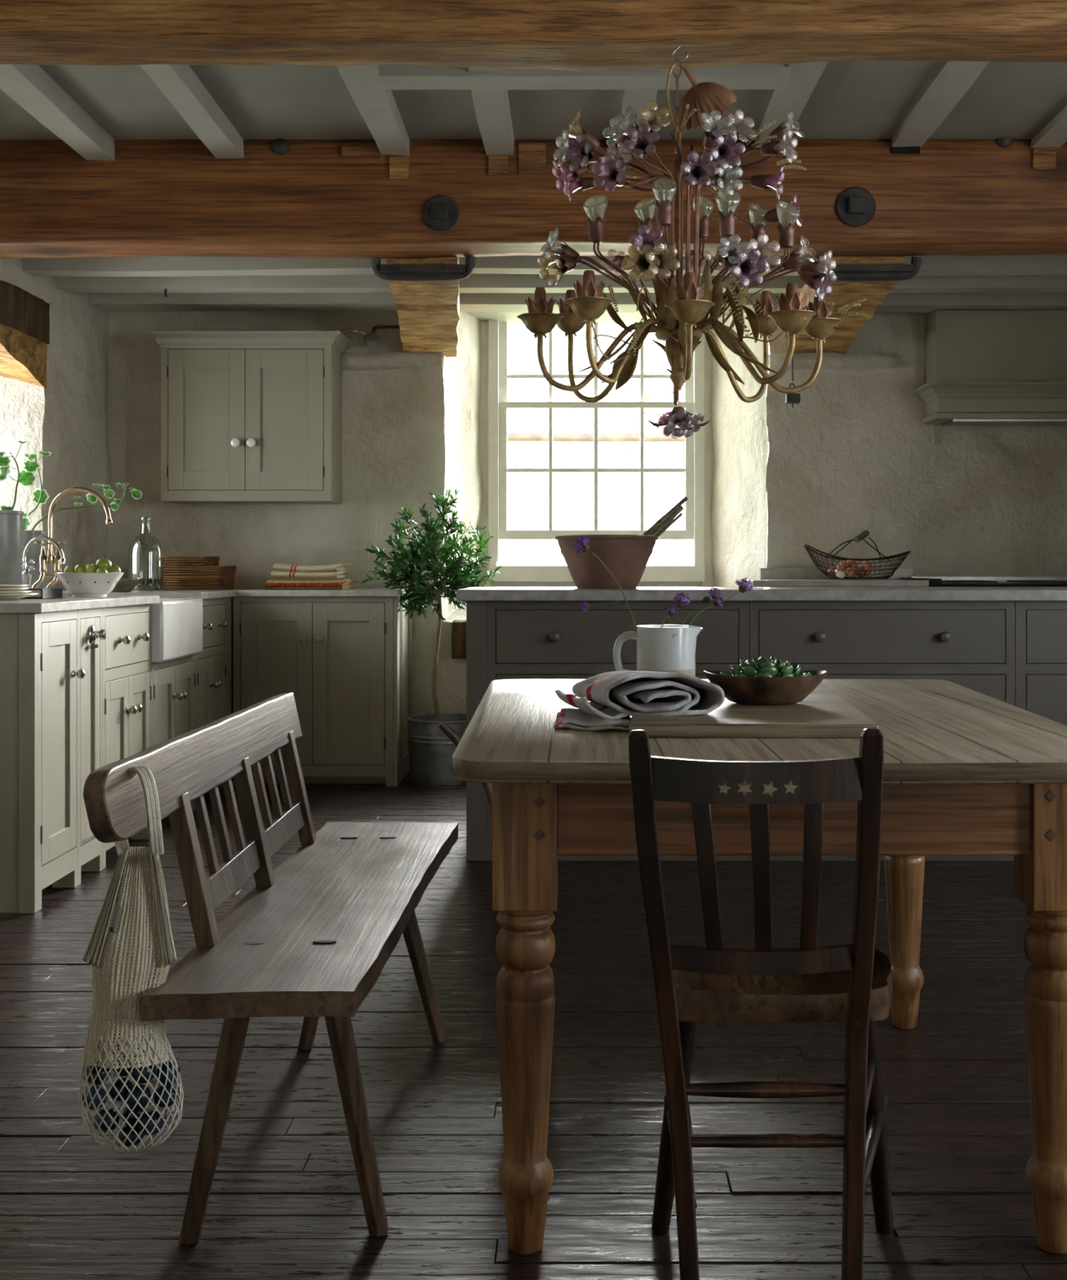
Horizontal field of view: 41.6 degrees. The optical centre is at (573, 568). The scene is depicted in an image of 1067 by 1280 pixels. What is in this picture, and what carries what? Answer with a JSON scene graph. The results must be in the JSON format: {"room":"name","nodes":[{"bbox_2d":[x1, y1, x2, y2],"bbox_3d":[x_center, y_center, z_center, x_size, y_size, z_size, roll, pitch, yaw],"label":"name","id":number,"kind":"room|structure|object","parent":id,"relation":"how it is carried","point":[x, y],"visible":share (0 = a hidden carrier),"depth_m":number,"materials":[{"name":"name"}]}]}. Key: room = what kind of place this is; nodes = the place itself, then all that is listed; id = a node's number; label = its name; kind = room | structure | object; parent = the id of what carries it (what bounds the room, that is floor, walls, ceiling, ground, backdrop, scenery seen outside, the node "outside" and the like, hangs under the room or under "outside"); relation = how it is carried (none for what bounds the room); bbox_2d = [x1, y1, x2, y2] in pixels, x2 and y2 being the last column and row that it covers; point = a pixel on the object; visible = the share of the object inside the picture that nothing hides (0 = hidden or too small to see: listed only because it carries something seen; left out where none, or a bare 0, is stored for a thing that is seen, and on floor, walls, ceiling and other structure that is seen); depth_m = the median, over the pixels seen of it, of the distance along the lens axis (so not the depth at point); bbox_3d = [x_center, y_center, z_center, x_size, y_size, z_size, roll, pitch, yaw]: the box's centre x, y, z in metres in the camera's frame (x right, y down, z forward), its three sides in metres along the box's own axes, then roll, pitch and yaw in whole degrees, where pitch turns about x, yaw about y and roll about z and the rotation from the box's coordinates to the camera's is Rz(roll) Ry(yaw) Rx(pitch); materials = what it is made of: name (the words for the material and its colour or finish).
{"room":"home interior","nodes":[
{"label":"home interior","id":0,"kind":"room"},
{"bbox_2d":[0,255,111,590],"bbox_3d":[-2.611,-0.260,2.322,0.622,2.721,9.856,0,0,0],"label":"wall","id":1,"kind":"structure","parent":0,"point":[68,419],"depth_m":6.45,"materials":[{"name":"paint"}]},
{"bbox_2d":[0,280,50,387],"bbox_3d":[-2.570,-0.980,5.431,0.540,0.374,1.486,0,0,0],"label":"lintel","id":2,"kind":"object","parent":1,"relation":"attached to","point":[24,321],"visible":1,"depth_m":5.92,"materials":[{"name":"wood"}]},
{"bbox_2d":[0,772,1066,1279],"bbox_3d":[0.329,1.069,2.280,6.143,0.142,9.960,0,0,0],"label":"floor","id":3,"kind":"structure","parent":0,"point":[285,1202],"depth_m":2.61,"materials":[{"name":"wood"}]},
{"bbox_2d":[0,613,37,913],"bbox_3d":[-1.935,0.566,4.072,0.751,0.868,0.025,0,0,0],"label":"end panel","id":4,"kind":"object","parent":3,"relation":"on","point":[18,631],"visible":1,"depth_m":4.07,"materials":[{"name":"wood"}]},
{"bbox_2d":[37,609,85,911],"bbox_3d":[-1.891,0.566,4.253,0.738,0.868,0.331,0,0,0],"label":"base cabinet","id":5,"kind":"object","parent":3,"relation":"on","point":[58,673],"visible":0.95,"depth_m":4.26,"materials":[{"name":"wood"}]},
{"bbox_2d":[0,588,412,613],"bbox_3d":[-1.555,0.116,5.520,1.510,0.029,2.960,0,0,0],"label":"countertop","id":6,"kind":"structure","parent":5,"relation":"on","point":[113,599],"depth_m":5.78,"materials":[{"name":"grey stone"}]},
{"bbox_2d":[0,510,23,587],"bbox_3d":[-2.180,-0.058,5.300,0.193,0.316,0.193,0,0,0],"label":"stoneware crock","id":7,"kind":"object","parent":6,"relation":"on","point":[11,521],"visible":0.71,"depth_m":5.25,"materials":[{"name":"ceramic"}]},
{"bbox_2d":[0,440,26,510],"bbox_3d":[-2.140,-0.329,5.294,0.126,0.312,0.104,0,0,0],"label":"geranium","id":8,"kind":"object","parent":7,"relation":"on","point":[5,469],"visible":0.86,"depth_m":5.30,"materials":[{"name":"green plant"}]},
{"bbox_2d":[0,592,38,599],"bbox_3d":[-1.842,0.090,4.450,0.272,0.020,0.272,0,0,0],"label":"plate","id":9,"kind":"object","parent":6,"relation":"on","point":[2,597],"visible":0.95,"depth_m":4.40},
{"bbox_2d":[22,529,46,587],"bbox_3d":[-2.184,-0.025,5.620,0.139,0.250,0.139,0,0,0],"label":"stoneware crock","id":10,"kind":"object","parent":6,"relation":"on","point":[33,553],"visible":0.31,"depth_m":5.57,"materials":[{"name":"ceramic"}]},
{"bbox_2d":[16,450,142,530],"bbox_3d":[-1.990,-0.290,5.661,0.476,0.363,0.142,0,0,-11],"label":"geranium","id":11,"kind":"object","parent":10,"relation":"in","point":[28,477],"visible":0.97,"depth_m":5.64,"materials":[{"name":"green plant"}]},
{"bbox_2d":[22,587,62,598],"bbox_3d":[-1.813,0.084,4.690,0.146,0.033,0.180,0,0,0],"label":"closed book","id":12,"kind":"object","parent":6,"relation":"on","point":[43,593],"visible":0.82,"depth_m":4.64,"materials":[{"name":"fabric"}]},
{"bbox_2d":[22,535,65,587],"bbox_3d":[-1.882,-0.007,4.980,0.156,0.215,0.049,0,0,0],"label":"tap","id":13,"kind":"object","parent":6,"relation":"on","point":[26,574],"visible":0.95,"depth_m":4.97,"materials":[{"name":"silver metal"}]},
{"bbox_2d":[31,486,112,587],"bbox_3d":[-1.949,-0.106,5.450,0.316,0.418,0.057,0,0,0],"label":"mixer tap","id":14,"kind":"object","parent":6,"relation":"on","point":[50,558],"visible":0.85,"depth_m":5.44,"materials":[{"name":"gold metal"}]},
{"bbox_2d":[54,572,124,597],"bbox_3d":[-1.689,0.058,4.900,0.230,0.085,0.230,0,0,0],"label":"bowl","id":15,"kind":"object","parent":6,"relation":"on","point":[81,584],"visible":1,"depth_m":4.83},
{"bbox_2d":[95,554,111,571],"bbox_3d":[-1.638,-0.015,4.895,0.055,0.066,0.054,0,0,0],"label":"apple","id":16,"kind":"object","parent":15,"relation":"in","point":[100,562],"visible":0.8,"depth_m":4.88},
{"bbox_2d":[111,579,141,591],"bbox_3d":[-1.909,0.074,5.900,0.176,0.052,0.176,0,0,0],"label":"wooden bowl","id":17,"kind":"object","parent":6,"relation":"on","point":[122,585],"visible":0.66,"depth_m":5.85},
{"bbox_2d":[128,516,163,591],"bbox_3d":[-1.920,-0.064,6.300,0.154,0.332,0.154,0,0,0],"label":"glass bottle","id":18,"kind":"object","parent":6,"relation":"on","point":[145,584],"visible":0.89,"depth_m":6.25,"materials":[{"name":"glass"}]},
{"bbox_2d":[151,598,202,662],"bbox_3d":[-1.761,0.237,5.489,0.478,0.229,0.573,0,0,0],"label":"sink","id":19,"kind":"object","parent":6,"relation":"in","point":[176,623],"visible":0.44,"depth_m":5.38,"materials":[{"name":"ceramic"}]},
{"bbox_2d":[156,575,235,590],"bbox_3d":[-1.779,0.069,6.630,0.313,0.065,0.282,0,0,0],"label":"rattan tray","id":20,"kind":"object","parent":6,"relation":"on","point":[184,583],"visible":0.8,"depth_m":6.50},
{"bbox_2d":[159,565,236,578],"bbox_3d":[-1.770,0.021,6.630,0.307,0.065,0.282,0,0,0],"label":"rattan tray","id":21,"kind":"object","parent":20,"relation":"on","point":[170,571],"visible":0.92,"depth_m":6.49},
{"bbox_2d":[160,555,220,568],"bbox_3d":[-1.808,-0.023,6.630,0.224,0.065,0.274,0,0,0],"label":"rattan tray","id":22,"kind":"object","parent":21,"relation":"on","point":[166,560],"visible":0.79,"depth_m":6.50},
{"bbox_2d":[265,579,359,589],"bbox_3d":[-1.232,0.077,6.650,0.398,0.047,0.260,0,0,0],"label":"linens","id":23,"kind":"object","parent":6,"relation":"on","point":[270,584],"visible":1,"depth_m":6.53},
{"bbox_2d":[270,569,353,577],"bbox_3d":[-1.233,0.028,6.650,0.350,0.039,0.260,0,0,0],"label":"linens","id":24,"kind":"object","parent":23,"relation":"on","point":[286,574],"visible":0.93,"depth_m":6.53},
{"bbox_2d":[272,562,352,571],"bbox_3d":[-1.229,-0.004,6.650,0.336,0.045,0.260,0,0,0],"label":"linens","id":25,"kind":"object","parent":24,"relation":"on","point":[282,566],"visible":0.92,"depth_m":6.53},
{"bbox_2d":[77,608,106,885],"bbox_3d":[-1.887,0.566,4.534,0.747,0.868,0.228,0,0,0],"label":"base cabinet","id":26,"kind":"object","parent":3,"relation":"on","point":[91,634],"visible":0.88,"depth_m":4.53,"materials":[{"name":"wood"}]},
{"bbox_2d":[102,604,151,869],"bbox_3d":[-1.891,0.566,4.923,0.738,0.868,0.545,0,0,0],"label":"base cabinet","id":27,"kind":"object","parent":3,"relation":"on","point":[127,642],"visible":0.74,"depth_m":4.89,"materials":[{"name":"wood"}]},
{"bbox_2d":[151,654,195,811],"bbox_3d":[-1.891,0.677,5.498,0.738,0.645,0.603,0,0,0],"label":"base cabinet","id":28,"kind":"object","parent":3,"relation":"on","point":[174,681],"visible":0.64,"depth_m":5.46,"materials":[{"name":"wood"}]},
{"bbox_2d":[195,596,231,788],"bbox_3d":[-1.891,0.566,6.101,0.738,0.868,0.598,0,0,0],"label":"base cabinet","id":29,"kind":"object","parent":3,"relation":"on","point":[213,664],"visible":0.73,"depth_m":6.10,"materials":[{"name":"wood"}]},
{"bbox_2d":[83,692,457,1244],"bbox_3d":[-0.430,0.627,2.393,0.365,0.745,1.315,0,0,0],"label":"slatted bench","id":30,"kind":"object","parent":3,"relation":"on","point":[314,933],"visible":0.98,"depth_m":2.10,"materials":[{"name":"brown wood"}]},
{"bbox_2d":[78,765,183,1154],"bbox_3d":[-0.584,0.514,1.855,0.135,0.508,0.104,0,0,0],"label":"net bag","id":31,"kind":"object","parent":30,"relation":"hanging from","point":[126,969],"visible":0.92,"depth_m":1.83,"materials":[{"name":"beige fabric"}]},
{"bbox_2d":[81,1085,106,1110],"bbox_3d":[-0.629,0.696,1.843,0.032,0.030,0.032,0,0,0],"label":"fruit","id":32,"kind":"object","parent":31,"relation":"in","point":[102,1093],"visible":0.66,"depth_m":1.83,"materials":[{"name":"food"}]},
{"bbox_2d":[84,1062,110,1085],"bbox_3d":[-0.625,0.664,1.843,0.032,0.030,0.032,0,0,0],"label":"fruit","id":33,"kind":"object","parent":31,"relation":"in","point":[102,1073],"visible":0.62,"depth_m":1.83,"materials":[{"name":"food"}]},
{"bbox_2d":[93,1107,119,1133],"bbox_3d":[-0.613,0.726,1.843,0.032,0.030,0.032,0,0,0],"label":"fruit","id":34,"kind":"object","parent":31,"relation":"in","point":[112,1112],"visible":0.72,"depth_m":1.83,"materials":[{"name":"food"}]},
{"bbox_2d":[108,1077,133,1102],"bbox_3d":[-0.601,0.694,1.865,0.032,0.030,0.032,0,0,0],"label":"fruit","id":35,"kind":"object","parent":31,"relation":"in","point":[118,1083],"visible":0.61,"depth_m":1.85,"materials":[{"name":"food"}]},
{"bbox_2d":[119,1124,143,1146],"bbox_3d":[-0.585,0.750,1.857,0.032,0.030,0.032,0,0,0],"label":"fruit","id":36,"kind":"object","parent":31,"relation":"in","point":[126,1128],"visible":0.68,"depth_m":1.85,"materials":[{"name":"food"}]},
{"bbox_2d":[122,1105,146,1124],"bbox_3d":[-0.583,0.727,1.865,0.032,0.030,0.032,0,0,0],"label":"fruit","id":37,"kind":"object","parent":31,"relation":"in","point":[131,1119],"visible":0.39,"depth_m":1.85,"materials":[{"name":"food"}]},
{"bbox_2d":[125,1084,151,1108],"bbox_3d":[-0.571,0.694,1.843,0.032,0.030,0.032,0,0,0],"label":"fruit","id":38,"kind":"object","parent":31,"relation":"in","point":[137,1092],"visible":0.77,"depth_m":1.83,"materials":[{"name":"food"}]},
{"bbox_2d":[130,1059,155,1083],"bbox_3d":[-0.565,0.661,1.843,0.032,0.030,0.032,0,0,0],"label":"fruit","id":39,"kind":"object","parent":31,"relation":"in","point":[135,1073],"visible":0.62,"depth_m":1.83,"materials":[{"name":"food"}]},
{"bbox_2d":[137,1110,163,1135],"bbox_3d":[-0.555,0.729,1.843,0.032,0.030,0.032,0,0,0],"label":"fruit","id":40,"kind":"object","parent":31,"relation":"in","point":[144,1117],"visible":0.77,"depth_m":1.83,"materials":[{"name":"food"}]},
{"bbox_2d":[153,1084,177,1107],"bbox_3d":[-0.542,0.702,1.865,0.032,0.030,0.032,0,0,0],"label":"fruit","id":41,"kind":"object","parent":31,"relation":"in","point":[159,1089],"visible":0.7,"depth_m":1.85,"materials":[{"name":"food"}]},
{"bbox_2d":[155,1061,180,1085],"bbox_3d":[-0.539,0.672,1.865,0.032,0.030,0.032,0,0,0],"label":"fruit","id":42,"kind":"object","parent":31,"relation":"in","point":[162,1078],"visible":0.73,"depth_m":1.85,"materials":[{"name":"food"}]},
{"bbox_2d":[233,595,411,786],"bbox_3d":[-1.181,0.566,6.691,0.751,0.869,0.618,0,0,0],"label":"base cabinet","id":43,"kind":"object","parent":3,"relation":"on","point":[345,662],"visible":0.85,"depth_m":6.42,"materials":[{"name":"wood"}]},
{"bbox_2d":[360,488,503,786],"bbox_3d":[-0.659,0.313,6.562,0.650,1.373,0.537,0,0,10],"label":"tree","id":44,"kind":"object","parent":3,"relation":"on","point":[431,751],"visible":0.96,"depth_m":6.50,"materials":[{"name":"green plant"}]},
{"bbox_2d":[406,713,466,786],"bbox_3d":[-0.600,0.852,6.605,0.363,0.297,0.363,0,0,0],"label":"tub","id":45,"kind":"object","parent":3,"relation":"on","point":[431,752],"depth_m":6.45,"materials":[{"name":"metal"}]},
{"bbox_2d":[438,720,492,815],"bbox_3d":[-0.298,0.738,4.385,0.250,0.527,0.044,0,0,-12],"label":"wooden pole","id":46,"kind":"object","parent":3,"relation":"on","point":[445,728],"visible":0.32,"depth_m":4.36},
{"bbox_2d":[466,600,486,861],"bbox_3d":[-0.331,0.555,5.098,0.068,0.890,0.624,0,0,0],"label":"island end panel","id":47,"kind":"object","parent":3,"relation":"on","point":[476,611],"visible":0.52,"depth_m":4.79,"materials":[{"name":"grey paint"}]},
{"bbox_2d":[486,600,749,860],"bbox_3d":[0.153,0.555,5.081,0.898,0.890,0.658,0,0,0],"label":"base cabinet","id":48,"kind":"object","parent":3,"relation":"on","point":[526,639],"visible":0.18,"depth_m":4.79,"materials":[{"name":"grey paint"}]},
{"bbox_2d":[456,586,1066,600],"bbox_3d":[0.994,0.092,5.098,2.780,0.038,0.705,0,0,0],"label":"countertop","id":49,"kind":"structure","parent":48,"relation":"on","point":[471,593],"depth_m":4.75,"materials":[{"name":"grey stone"}]},
{"bbox_2d":[555,534,657,588],"bbox_3d":[0.121,-0.022,5.080,0.371,0.190,0.371,0,0,0],"label":"terracotta bowl","id":50,"kind":"object","parent":49,"relation":"on","point":[626,557],"visible":0.95,"depth_m":4.96,"materials":[{"name":"ceramic"}]},
{"bbox_2d":[642,496,688,534],"bbox_3d":[0.281,-0.137,5.150,0.305,0.258,0.016,0,0,-20],"label":"wooden utensil","id":51,"kind":"object","parent":50,"relation":"in","point":[685,499],"visible":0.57,"depth_m":5.17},
{"bbox_2d":[648,505,683,535],"bbox_3d":[0.285,-0.117,5.180,0.273,0.236,0.024,0,0,-23],"label":"wooden utensil","id":52,"kind":"object","parent":50,"relation":"in","point":[659,528],"visible":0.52,"depth_m":5.20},
{"bbox_2d":[655,512,682,537],"bbox_3d":[0.288,-0.101,5.120,0.252,0.206,0.012,0,0,-24],"label":"wooden utensil","id":53,"kind":"object","parent":50,"relation":"in","point":[680,514],"visible":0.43,"depth_m":5.14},
{"bbox_2d":[452,679,1066,1254],"bbox_3d":[0.333,0.627,2.534,1.038,0.745,1.383,0,0,0],"label":"table","id":54,"kind":"object","parent":3,"relation":"on","point":[966,771],"visible":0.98,"depth_m":2.03,"materials":[{"name":"brown wood"}]},
{"bbox_2d":[553,671,724,730],"bbox_3d":[0.103,0.210,2.326,0.276,0.090,0.328,0,0,0],"label":"folded towel","id":55,"kind":"object","parent":54,"relation":"on","point":[614,696],"visible":1,"depth_m":2.23,"materials":[{"name":"white fabric"}]},
{"bbox_2d":[629,680,878,737],"bbox_3d":[0.299,0.244,2.510,0.372,0.021,0.848,0,0,4],"label":"chopping board","id":56,"kind":"object","parent":54,"relation":"on","point":[823,713],"visible":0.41,"depth_m":2.14,"materials":[{"name":"wood"}]},
{"bbox_2d":[613,625,702,676],"bbox_3d":[0.169,0.173,2.742,0.150,0.119,0.116,0,0,-31],"label":"jug","id":57,"kind":"object","parent":56,"relation":"on","point":[657,651],"visible":0.73,"depth_m":2.70,"materials":[{"name":"ceramic"}]},
{"bbox_2d":[573,535,636,631],"bbox_3d":[0.070,0.075,2.756,0.139,0.278,0.049,0,0,0],"label":"stem","id":58,"kind":"object","parent":57,"relation":"in","point":[584,546],"visible":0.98,"depth_m":2.75,"materials":[{"name":"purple plant"}]},
{"bbox_2d":[660,592,690,637],"bbox_3d":[0.206,0.130,2.732,0.062,0.165,0.069,0,0,-20],"label":"stem","id":59,"kind":"object","parent":57,"relation":"in","point":[680,603],"visible":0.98,"depth_m":2.75,"materials":[{"name":"purple plant"}]},
{"bbox_2d":[688,577,753,626],"bbox_3d":[0.281,0.115,2.750,0.147,0.194,0.038,0,0,0],"label":"stem","id":60,"kind":"object","parent":57,"relation":"in","point":[743,588],"visible":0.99,"depth_m":2.75,"materials":[{"name":"purple plant"}]},
{"bbox_2d":[703,670,827,705],"bbox_3d":[0.332,0.205,2.420,0.214,0.055,0.150,0,0,0],"label":"dough bowl","id":61,"kind":"object","parent":56,"relation":"on","point":[739,690],"visible":0.93,"depth_m":2.37,"materials":[{"name":"brown wood"}]},
{"bbox_2d":[720,656,811,677],"bbox_3d":[0.332,0.183,2.418,0.158,0.063,0.122,0,0,9],"label":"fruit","id":62,"kind":"object","parent":61,"relation":"in","point":[762,667],"visible":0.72,"depth_m":2.39,"materials":[{"name":"green plant"}]},
{"bbox_2d":[627,728,893,1279],"bbox_3d":[0.275,0.599,1.903,0.416,0.812,0.460,0,0,0],"label":"chair","id":63,"kind":"object","parent":3,"relation":"on","point":[851,984],"visible":1,"depth_m":1.74,"materials":[{"name":"brown wood"}]},
{"bbox_2d":[749,600,1015,860],"bbox_3d":[1.057,0.555,5.081,0.906,0.890,0.658,0,0,0],"label":"base cabinet","id":64,"kind":"object","parent":3,"relation":"on","point":[968,644],"visible":0.35,"depth_m":4.79,"materials":[{"name":"grey paint"}]},
{"bbox_2d":[899,576,1066,586],"bbox_3d":[2.362,0.521,6.663,1.477,0.957,0.624,0,0,0],"label":"range cooker","id":65,"kind":"object","parent":3,"relation":"on","point":[934,581],"visible":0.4,"depth_m":6.63,"materials":[{"name":"metal"}]},
{"bbox_2d":[1015,600,1066,725],"bbox_3d":[1.933,0.555,5.081,0.841,0.890,0.658,0,0,0],"label":"base cabinet","id":66,"kind":"object","parent":3,"relation":"on","point":[1041,626],"visible":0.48,"depth_m":4.79,"materials":[{"name":"grey paint"}]},
{"bbox_3d":[1.227,0.542,6.681,0.785,0.915,0.638,0,0,0],"label":"base cabinet","id":67,"kind":"object","parent":3,"relation":"on","visible":0},
{"bbox_2d":[736,568,928,586],"bbox_3d":[1.256,0.042,6.695,0.880,0.084,0.670,0,0,0],"label":"countertop","id":68,"kind":"structure","parent":67,"relation":"on","point":[768,577],"depth_m":6.58,"materials":[{"name":"grey stone"}]},
{"bbox_2d":[802,530,911,578],"bbox_3d":[1.350,-0.065,6.680,0.518,0.233,0.230,0,0,0],"label":"basket","id":69,"kind":"object","parent":68,"relation":"on","point":[863,535],"visible":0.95,"depth_m":6.64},
{"bbox_2d":[0,63,1066,324],"bbox_3d":[0.435,-1.472,2.525,5.730,0.255,10.450,0,0,0],"label":"ceiling","id":70,"kind":"structure","parent":0,"point":[866,101],"depth_m":4.76,"materials":[{"name":"paint"}]},
{"bbox_2d":[0,66,115,162],"bbox_3d":[-1.673,-1.520,2.320,0.115,0.100,5.603,0,0,-1],"label":"joist","id":71,"kind":"object","parent":70,"relation":"attached to","point":[33,88],"visible":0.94,"depth_m":4.60,"materials":[{"name":"paint"}]},
{"bbox_2d":[138,66,243,159],"bbox_3d":[-1.220,-1.527,2.321,0.113,0.086,5.603,0,0,-1],"label":"joist","id":72,"kind":"object","parent":70,"relation":"attached to","point":[181,88],"visible":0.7,"depth_m":4.59,"materials":[{"name":"paint"}]},
{"bbox_2d":[341,65,410,156],"bbox_3d":[-0.637,-1.531,2.319,0.132,0.078,5.614,0,0,0],"label":"joist","id":73,"kind":"object","parent":70,"relation":"attached to","point":[379,107],"visible":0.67,"depth_m":4.62,"materials":[{"name":"paint"}]},
{"bbox_2d":[0,253,783,256],"bbox_3d":[0.435,-1.294,5.599,5.530,0.076,0.121,0,0,0],"label":"joist","id":74,"kind":"object","parent":70,"relation":"attached to","point":[97,255],"visible":0.06,"depth_m":5.64,"materials":[{"name":"paint"}]},
{"bbox_2d":[466,62,514,155],"bbox_3d":[-0.267,-1.533,2.320,0.111,0.074,5.601,0,0,0],"label":"joist","id":75,"kind":"object","parent":70,"relation":"attached to","point":[492,107],"visible":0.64,"depth_m":4.66,"materials":[{"name":"paint"}]},
{"bbox_2d":[0,137,1066,256],"bbox_3d":[0.435,-1.386,5.205,5.510,0.406,0.306,0,0,0],"label":"ceiling beam","id":76,"kind":"structure","parent":70,"relation":"attached to","point":[1002,196],"depth_m":5.10,"materials":[{"name":"orange wood"}]},
{"bbox_2d":[0,0,1066,68],"bbox_3d":[0.435,-1.397,3.288,5.511,0.369,0.262,0,0,0],"label":"ceiling beam","id":77,"kind":"structure","parent":70,"relation":"attached to","point":[56,33],"depth_m":3.20,"materials":[{"name":"wood"}]},
{"bbox_2d":[516,35,871,439],"bbox_3d":[0.250,-0.756,3.212,0.752,0.921,0.669,0,0,-21],"label":"chandelier","id":78,"kind":"object","parent":77,"relation":"hanging from","point":[682,313],"visible":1,"depth_m":3.12,"materials":[{"name":"metal"}]},
{"bbox_2d":[22,254,1066,276],"bbox_3d":[0.435,-1.293,5.982,5.530,0.080,0.121,0,0,0],"label":"joist","id":79,"kind":"object","parent":70,"relation":"attached to","point":[34,265],"visible":0.61,"depth_m":5.93,"materials":[{"name":"paint"}]},
{"bbox_2d":[56,274,1066,293],"bbox_3d":[0.435,-1.297,6.382,5.530,0.075,0.134,0,0,0],"label":"joist","id":80,"kind":"object","parent":70,"relation":"attached to","point":[344,282],"visible":0.57,"depth_m":6.32,"materials":[{"name":"paint"}]},
{"bbox_2d":[89,291,1066,312],"bbox_3d":[0.435,-1.302,6.858,5.530,0.073,0.214,0,0,0],"label":"joist","id":81,"kind":"object","parent":70,"relation":"attached to","point":[115,302],"visible":0.64,"depth_m":6.76,"materials":[{"name":"paint"}]},
{"bbox_2d":[375,60,790,89],"bbox_3d":[0.030,-1.531,4.320,1.260,0.073,0.121,0,0,0],"label":"joist","id":82,"kind":"object","parent":70,"relation":"attached to","point":[527,74],"depth_m":4.27,"materials":[{"name":"paint"}]},
{"bbox_2d":[616,62,663,152],"bbox_3d":[0.217,-1.537,2.322,0.118,0.066,5.605,0,0,0],"label":"joist","id":83,"kind":"object","parent":70,"relation":"attached to","point":[634,98],"visible":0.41,"depth_m":4.53,"materials":[{"name":"paint"}]},
{"bbox_2d":[754,63,824,147],"bbox_3d":[0.694,-1.542,2.317,0.119,0.056,5.611,0,0,0],"label":"joist","id":84,"kind":"object","parent":70,"relation":"attached to","point":[799,88],"visible":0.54,"depth_m":4.53,"materials":[{"name":"paint"}]},
{"bbox_2d":[891,64,989,148],"bbox_3d":[1.185,-1.545,2.320,0.115,0.051,5.602,0,0,1],"label":"joist","id":85,"kind":"object","parent":70,"relation":"attached to","point":[951,84],"visible":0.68,"depth_m":4.61,"materials":[{"name":"paint"}]},
{"bbox_2d":[1031,105,1066,150],"bbox_3d":[1.692,-1.543,2.320,0.114,0.054,5.602,0,0,1],"label":"joist","id":86,"kind":"object","parent":70,"relation":"attached to","point":[1053,135],"visible":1,"depth_m":4.95,"materials":[{"name":"paint"}]},
{"bbox_2d":[107,311,1066,715],"bbox_3d":[0.436,-0.259,7.357,5.932,2.718,0.694,0,0,0],"label":"wall","id":87,"kind":"structure","parent":0,"point":[855,455],"depth_m":7.05,"materials":[{"name":"paint"}]},
{"bbox_2d":[146,330,352,504],"bbox_3d":[-1.567,-0.725,6.859,0.919,0.808,0.382,0,0,0],"label":"upper cabinet","id":88,"kind":"object","parent":87,"relation":"attached to","point":[248,417],"visible":1,"depth_m":6.72,"materials":[{"name":"wood"}]},
{"bbox_2d":[340,324,399,347],"bbox_3d":[-1.010,-1.155,6.967,0.316,0.117,0.082,0,0,0],"label":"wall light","id":89,"kind":"object","parent":87,"relation":"attached to","point":[371,340],"visible":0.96,"depth_m":6.97,"materials":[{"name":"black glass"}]},
{"bbox_2d":[370,255,475,355],"bbox_3d":[-0.612,-1.159,6.217,0.400,0.182,1.790,0,0,-2],"label":"corbel","id":90,"kind":"object","parent":87,"relation":"attached to","point":[424,291],"visible":0.96,"depth_m":5.78,"materials":[{"name":"brown wood"}]},
{"bbox_2d":[451,619,466,657],"bbox_3d":[-0.450,0.357,7.022,0.300,0.194,0.209,0,0,0],"label":"stub","id":91,"kind":"object","parent":87,"relation":"attached to","point":[458,627],"visible":0.24,"depth_m":6.93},
{"bbox_2d":[480,320,714,586],"bbox_3d":[0.126,-0.640,7.660,1.412,1.560,0.160,0,0,0],"label":"window","id":92,"kind":"structure","parent":87,"relation":"in","point":[699,447],"depth_m":7.62,"materials":[{"name":"white paint"}]},
{"bbox_2d":[340,351,897,369],"bbox_3d":[0.225,-1.038,7.059,2.790,0.084,0.126,0,0,0],"label":"trim","id":93,"kind":"structure","parent":87,"relation":"attached to","point":[830,360],"depth_m":7.00,"materials":[{"name":"paint"}]},
{"bbox_2d":[787,254,921,353],"bbox_3d":[1.134,-1.158,6.216,0.462,0.183,1.773,0,0,0],"label":"corbel","id":94,"kind":"object","parent":87,"relation":"attached to","point":[872,278],"visible":0.69,"depth_m":5.65,"materials":[{"name":"brown wood"}]},
{"bbox_2d":[785,357,799,408],"bbox_3d":[1.072,-0.946,6.850,0.066,0.325,0.060,0,0,0],"label":"weight","id":95,"kind":"object","parent":94,"relation":"hanging from","point":[790,398],"visible":0.79,"depth_m":6.82,"materials":[{"name":"black metal"}]},
{"bbox_2d":[914,310,1066,426],"bbox_3d":[2.461,-0.986,6.889,1.502,0.552,0.302,0,0,0],"label":"hood","id":96,"kind":"object","parent":87,"relation":"attached to","point":[984,367],"visible":1,"depth_m":6.86,"materials":[{"name":"wood"}]},
{"label":"outside","id":97,"kind":"structure","parent":0,"visible":0},
{"bbox_3d":[0.000,1.375,34.200,60.000,0.050,51.600,0,0,0],"label":"ground","id":98,"kind":"structure","parent":97,"visible":0},
{"bbox_2d":[600,366,684,565],"bbox_3d":[0.841,-0.370,14.495,1.139,3.465,1.170,0,0,0],"label":"tree","id":99,"kind":"object","parent":98,"relation":"on","point":[660,552],"visible":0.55,"depth_m":14.46,"materials":[{"name":"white plant"}]},
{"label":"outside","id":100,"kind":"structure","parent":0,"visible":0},
{"bbox_2d":[506,432,768,442],"bbox_3d":[0.500,-1.026,10.999,8.000,0.071,0.107,0,0,0],"label":"rail","id":101,"kind":"object","parent":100,"point":[620,437],"visible":0.2,"depth_m":10.95,"materials":[{"name":"wood"}]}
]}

